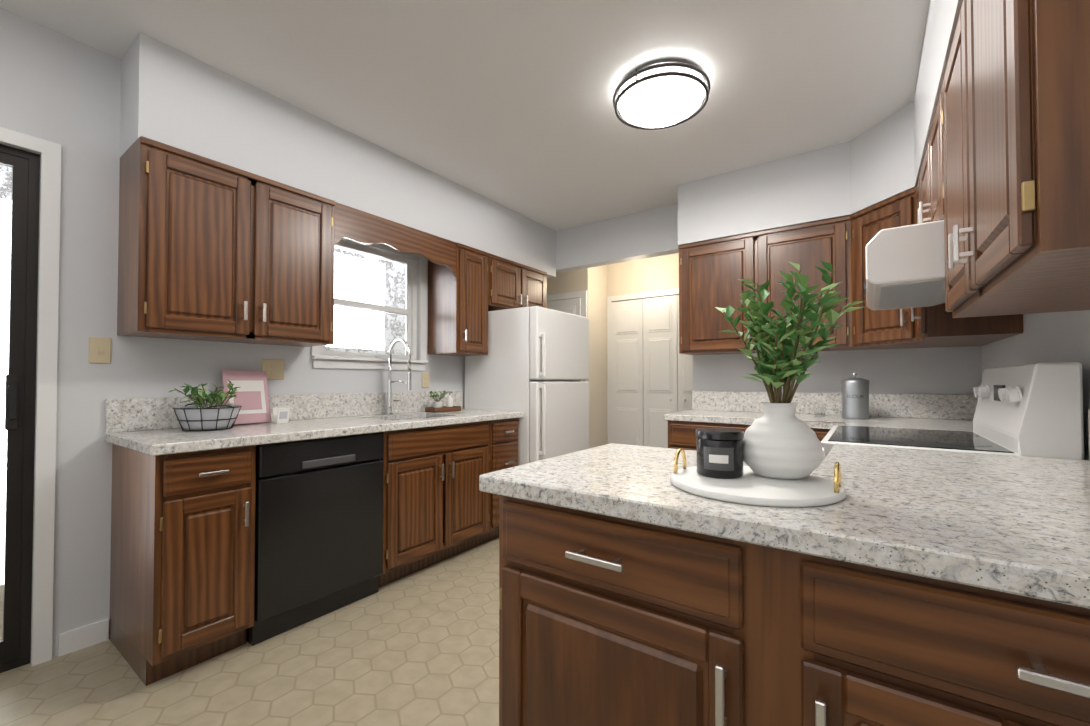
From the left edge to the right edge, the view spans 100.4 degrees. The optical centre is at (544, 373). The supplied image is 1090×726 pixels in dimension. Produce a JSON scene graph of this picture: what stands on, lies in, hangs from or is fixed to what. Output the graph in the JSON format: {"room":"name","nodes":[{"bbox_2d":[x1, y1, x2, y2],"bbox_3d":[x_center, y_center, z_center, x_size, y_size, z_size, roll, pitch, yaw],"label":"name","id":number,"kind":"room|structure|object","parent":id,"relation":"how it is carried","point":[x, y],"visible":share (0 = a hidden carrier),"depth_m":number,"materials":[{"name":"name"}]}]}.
{"room":"kitchen","nodes":[
{"label":"kitchen","id":0,"kind":"room"},
{"bbox_2d":[0,8,464,662],"bbox_3d":[-2.057,-0.127,1.976,0.120,2.610,6.480,-1,-1,36],"label":"wall","id":1,"kind":"structure","parent":0,"point":[60,88],"depth_m":1.98,"materials":[{"name":"paint"}]},
{"bbox_2d":[0,144,39,672],"bbox_3d":[-2.642,0.124,1.131,0.104,2.080,1.830,-1,-1,36],"label":"glass door","id":2,"kind":"structure","parent":1,"relation":"attached to","point":[19,200],"depth_m":1.82,"materials":[{"name":"brown metal"}]},
{"bbox_2d":[0,127,107,665],"bbox_3d":[-2.909,0.088,0.662,0.016,2.135,3.355,-1,-1,36],"label":"door frame","id":3,"kind":"structure","parent":1,"relation":"attached to","point":[76,639],"depth_m":1.85,"materials":[{"name":"white wood"}]},
{"bbox_2d":[88,337,110,363],"bbox_3d":[-1.957,-0.101,1.997,0.014,0.116,0.072,-1,-1,36],"label":"light switch","id":4,"kind":"object","parent":1,"relation":"attached to","point":[99,349],"visible":1,"depth_m":2.00,"materials":[{"name":"beige plastic"}]},
{"bbox_2d":[117,136,340,346],"bbox_3d":[-1.551,-0.570,2.299,0.335,0.808,0.840,-1,-1,36],"label":"upper cabinet","id":5,"kind":"object","parent":1,"relation":"attached to","point":[211,250],"depth_m":2.09,"materials":[{"name":"brown wood"}]},
{"bbox_2d":[262,359,283,379],"bbox_3d":[-1.544,-0.021,2.579,0.008,0.116,0.120,-1,-1,36],"label":"electrical outlet plate","id":6,"kind":"object","parent":1,"relation":"attached to","point":[273,369],"visible":0.96,"depth_m":2.58,"materials":[{"name":"beige plastic"}]},
{"bbox_2d":[311,238,427,369],"bbox_3d":[-1.195,-0.472,3.137,0.140,0.890,0.870,-1,-1,36],"label":"window","id":7,"kind":"structure","parent":1,"relation":"in","point":[375,304],"depth_m":3.17,"materials":[{"name":"white glass"}]},
{"bbox_2d":[422,373,428,387],"bbox_3d":[-0.910,0.054,3.465,0.008,0.116,0.072,-1,-1,36],"label":"electrical outlet plate","id":8,"kind":"object","parent":1,"relation":"attached to","point":[425,380],"visible":1,"depth_m":3.46,"materials":[{"name":"beige plastic"}]},
{"bbox_2d":[425,240,496,355],"bbox_3d":[-0.656,-0.549,3.553,0.335,0.808,0.382,-1,-1,36],"label":"upper cabinet","id":9,"kind":"object","parent":1,"relation":"attached to","point":[462,279],"depth_m":3.41,"materials":[{"name":"brown wood"}]},
{"bbox_2d":[497,256,546,309],"bbox_3d":[-0.336,-0.741,4.004,0.335,0.408,0.798,-1,-1,36],"label":"upper cabinet","id":10,"kind":"object","parent":1,"relation":"attached to","point":[519,285],"depth_m":3.87,"materials":[{"name":"brown wood"}]},
{"bbox_2d":[0,537,498,725],"bbox_3d":[-0.831,1.204,1.674,4.600,0.060,7.650,-1,-1,36],"label":"floor","id":11,"kind":"structure","parent":0,"point":[419,648],"depth_m":1.76,"materials":[{"name":"tile"}]},
{"bbox_2d":[109,444,255,685],"bbox_3d":[-1.579,0.742,1.975,0.634,0.872,0.338,-1,-1,36],"label":"base cabinet","id":12,"kind":"object","parent":11,"relation":"on","point":[182,577],"depth_m":1.79,"materials":[{"name":"brown wood"}]},
{"bbox_2d":[246,432,383,645],"bbox_3d":[-1.287,0.749,2.361,0.627,0.869,0.617,-1,-1,36],"label":"dishwasher","id":13,"kind":"object","parent":11,"relation":"on","point":[319,528],"visible":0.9,"depth_m":2.14,"materials":[{"name":"black metal"}]},
{"bbox_2d":[378,438,492,587],"bbox_3d":[-0.870,0.851,2.966,0.634,0.689,0.843,-1,-1,36],"label":"base cabinet","id":14,"kind":"object","parent":11,"relation":"on","point":[435,510],"depth_m":2.71,"materials":[{"name":"brown wood"}]},
{"bbox_2d":[425,418,517,538],"bbox_3d":[-0.543,0.767,3.425,0.634,0.872,0.358,-1,-1,36],"label":"base cabinet","id":15,"kind":"object","parent":11,"relation":"on","point":[502,434],"depth_m":3.16,"materials":[{"name":"brown wood"}]},
{"bbox_2d":[105,391,522,455],"bbox_3d":[-1.055,0.221,2.699,0.660,0.190,2.159,-1,-1,36],"label":"countertop","id":16,"kind":"structure","parent":15,"relation":"on","point":[150,426],"depth_m":2.27,"materials":[{"name":"stone"}]},
{"bbox_2d":[168,379,241,430],"bbox_3d":[-1.597,0.145,2.133,0.326,0.238,0.289,-1,-1,36],"label":"wire basket","id":17,"kind":"object","parent":16,"relation":"on","point":[203,415],"visible":1,"depth_m":2.08,"materials":[{"name":"black"}]},
{"bbox_2d":[168,379,239,407],"bbox_3d":[-1.615,0.106,2.141,0.278,0.160,0.280,-1,-1,36],"label":"greenery","id":18,"kind":"object","parent":17,"relation":"on","point":[197,395],"depth_m":2.13,"materials":[{"name":"green plant"}]},
{"bbox_2d":[220,370,270,424],"bbox_3d":[-1.586,0.127,2.410,0.092,0.282,0.210,-1,-1,36],"label":"picture frame","id":19,"kind":"object","parent":16,"relation":"on","point":[251,398],"visible":0.88,"depth_m":2.41,"materials":[{"name":"pink wood"}]},
{"bbox_2d":[272,407,289,423],"bbox_3d":[-1.428,0.229,2.455,0.067,0.083,0.060,-1,-1,36],"label":"card","id":20,"kind":"object","parent":16,"relation":"on","point":[281,415],"visible":0.95,"depth_m":2.44,"materials":[{"name":"white paper"}]},
{"bbox_2d":[385,339,411,414],"bbox_3d":[-0.976,0.024,3.086,0.253,0.516,0.103,-1,-1,36],"label":"faucet","id":21,"kind":"object","parent":16,"relation":"on","point":[390,401],"visible":1,"depth_m":3.10,"materials":[{"name":"silver metal"}]},
{"bbox_2d":[425,390,460,412],"bbox_3d":[-0.760,0.206,3.412,0.159,0.163,0.268,-1,-1,36],"label":"tray","id":22,"kind":"object","parent":16,"relation":"on","point":[439,407],"visible":1,"depth_m":3.36,"materials":[{"name":"brown wood"}]},
{"bbox_2d":[430,390,452,407],"bbox_3d":[-0.773,0.199,3.393,0.159,0.150,0.222,-1,-1,36],"label":"pot","id":23,"kind":"object","parent":22,"relation":"on","point":[449,401],"depth_m":3.37,"materials":[{"name":"white ceramic"}]},
{"bbox_2d":[465,306,588,465],"bbox_3d":[-0.118,0.359,3.836,0.805,1.698,0.770,-1,-1,36],"label":"fridge","id":24,"kind":"object","parent":11,"relation":"on","point":[533,365],"visible":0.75,"depth_m":3.52,"materials":[{"name":"white metal"}]},
{"bbox_2d":[499,495,794,725],"bbox_3d":[0.316,0.728,1.176,0.635,0.872,0.634,-1,-1,36],"label":"base cabinet","id":25,"kind":"object","parent":11,"relation":"on","point":[604,620],"depth_m":0.89,"materials":[{"name":"brown wood"}]},
{"bbox_2d":[668,420,829,450],"bbox_3d":[1.436,0.760,3.020,1.075,0.872,0.689,-1,-1,36],"label":"base cabinet","id":26,"kind":"object","parent":11,"relation":"on","point":[681,434],"depth_m":3.02,"materials":[{"name":"brown wood"}]},
{"bbox_2d":[479,391,1089,608],"bbox_3d":[1.046,0.209,1.990,1.688,0.190,2.838,-1,-1,36],"label":"countertop","id":27,"kind":"structure","parent":26,"relation":"on","point":[1014,524],"depth_m":0.89,"materials":[{"name":"stone"}]},
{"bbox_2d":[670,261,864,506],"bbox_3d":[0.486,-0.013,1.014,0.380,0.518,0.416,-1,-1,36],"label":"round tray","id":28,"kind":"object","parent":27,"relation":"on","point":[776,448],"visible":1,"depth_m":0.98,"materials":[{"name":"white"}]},
{"bbox_2d":[696,428,743,478],"bbox_3d":[0.400,0.181,1.040,0.104,0.102,0.104,-1,-1,36],"label":"candle jar","id":29,"kind":"object","parent":28,"relation":"on","point":[720,451],"depth_m":1.00,"materials":[{"name":"black glass"}]},
{"bbox_2d":[715,261,864,479],"bbox_3d":[0.549,-0.020,1.037,0.305,0.503,0.305,-1,-1,36],"label":"vase","id":30,"kind":"object","parent":28,"relation":"on","point":[778,445],"depth_m":0.99,"materials":[{"name":"white ceramic"}]},
{"bbox_2d":[813,404,825,416],"bbox_3d":[1.770,0.240,2.924,0.072,0.078,0.072,-1,-1,36],"label":"glass jar","id":31,"kind":"object","parent":27,"relation":"on","point":[819,410],"visible":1,"depth_m":2.90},
{"bbox_2d":[841,373,868,418],"bbox_3d":[1.907,0.137,2.791,0.146,0.279,0.146,-1,-1,36],"label":"flour canister","id":32,"kind":"object","parent":27,"relation":"on","point":[855,396],"visible":1,"depth_m":2.74,"materials":[{"name":"grey metal"}]},
{"bbox_2d":[795,552,1089,725],"bbox_3d":[0.834,0.722,0.832,0.698,0.872,0.676,-1,-1,36],"label":"base cabinet","id":33,"kind":"object","parent":11,"relation":"on","point":[874,646],"depth_m":0.64,"materials":[{"name":"brown wood"}]},
{"bbox_2d":[821,362,1083,461],"bbox_3d":[1.493,0.575,1.838,0.736,1.198,0.756,-1,-1,36],"label":"stove","id":34,"kind":"object","parent":11,"relation":"on","point":[1033,410],"visible":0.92,"depth_m":1.46,"materials":[{"name":"white metal"}]},
{"bbox_2d":[120,32,555,277],"bbox_3d":[-0.913,-1.185,3.248,0.285,0.450,3.110,-1,-1,36],"label":"soffit","id":35,"kind":"structure","parent":0,"point":[172,96],"depth_m":2.42,"materials":[{"name":"paint"}]},
{"bbox_2d":[0,0,929,230],"bbox_3d":[-0.831,-1.466,1.720,4.600,0.060,7.650,-1,-1,36],"label":"ceiling","id":36,"kind":"structure","parent":0,"point":[508,104],"depth_m":2.15,"materials":[{"name":"paint"}]},
{"bbox_2d":[613,62,709,129],"bbox_3d":[0.574,-1.358,2.257,0.468,0.134,0.468,-1,-1,36],"label":"ceiling light","id":37,"kind":"object","parent":36,"relation":"attached to","point":[661,96],"visible":1,"depth_m":2.16,"materials":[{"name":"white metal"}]},
{"bbox_2d":[547,203,981,447],"bbox_3d":[1.040,-0.085,4.403,4.500,2.610,1.070,-1,-1,36],"label":"wall","id":38,"kind":"structure","parent":0,"point":[650,233],"depth_m":3.86,"materials":[{"name":"paint"}]},
{"bbox_2d":[547,290,586,381],"bbox_3d":[0.070,0.178,5.010,0.860,2.105,0.098,-1,-1,36],"label":"room door","id":39,"kind":"structure","parent":38,"relation":"in","point":[575,303],"depth_m":4.89,"materials":[{"name":"white"}]},
{"bbox_2d":[607,288,692,447],"bbox_3d":[1.362,0.172,4.660,1.630,2.105,0.068,-1,-1,36],"label":"bifold closet door","id":40,"kind":"structure","parent":38,"relation":"in","point":[649,376],"depth_m":4.87,"materials":[{"name":"white wood"}]},
{"bbox_2d":[678,218,841,354],"bbox_3d":[1.532,-0.555,3.162,1.133,0.808,0.392,-1,-1,36],"label":"upper cabinet","id":41,"kind":"object","parent":38,"relation":"attached to","point":[710,271],"depth_m":3.13,"materials":[{"name":"brown wood"}]},
{"bbox_2d":[677,0,962,244],"bbox_3d":[1.115,-1.204,2.108,1.690,0.450,2.610,-1,-1,36],"label":"soffit","id":42,"kind":"structure","parent":0,"point":[882,160],"depth_m":2.82,"materials":[{"name":"paint"}]},
{"bbox_2d":[982,310,1089,460],"bbox_3d":[1.001,-0.154,0.390,0.100,2.610,7.650,-1,-1,36],"label":"wall","id":43,"kind":"structure","parent":0,"point":[1053,337],"depth_m":1.64,"materials":[{"name":"paint"}]},
{"bbox_2d":[838,195,985,350],"bbox_3d":[2.099,-0.565,2.591,0.658,0.808,0.658,-1,-1,36],"label":"upper cabinet","id":44,"kind":"object","parent":43,"relation":"attached to","point":[865,328],"depth_m":2.69,"materials":[{"name":"brown wood"}]},
{"bbox_2d":[918,119,933,223],"bbox_3d":[1.681,-0.747,1.728,0.335,0.473,0.778,-1,-1,36],"label":"upper cabinet","id":45,"kind":"object","parent":43,"relation":"attached to","point":[925,182],"depth_m":1.83,"materials":[{"name":"brown wood"}]},
{"bbox_2d":[898,184,1022,343],"bbox_3d":[1.969,-0.572,2.177,0.392,0.808,0.373,-1,-1,36],"label":"upper cabinet","id":46,"kind":"object","parent":43,"relation":"attached to","point":[918,325],"depth_m":2.19,"materials":[{"name":"brown wood"}]},
{"bbox_2d":[934,0,1089,323],"bbox_3d":[1.193,-0.592,1.041,0.335,0.808,0.982,-1,-1,36],"label":"upper cabinet","id":47,"kind":"object","parent":43,"relation":"attached to","point":[1001,189],"depth_m":0.84,"materials":[{"name":"brown wood"}]},
{"bbox_2d":[864,220,944,310],"bbox_3d":[1.591,-0.409,1.785,0.551,0.197,0.752,-1,-1,36],"label":"range hood","id":48,"kind":"object","parent":47,"relation":"attached to","point":[905,266],"visible":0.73,"depth_m":1.59,"materials":[{"name":"white metal"}]}
]}

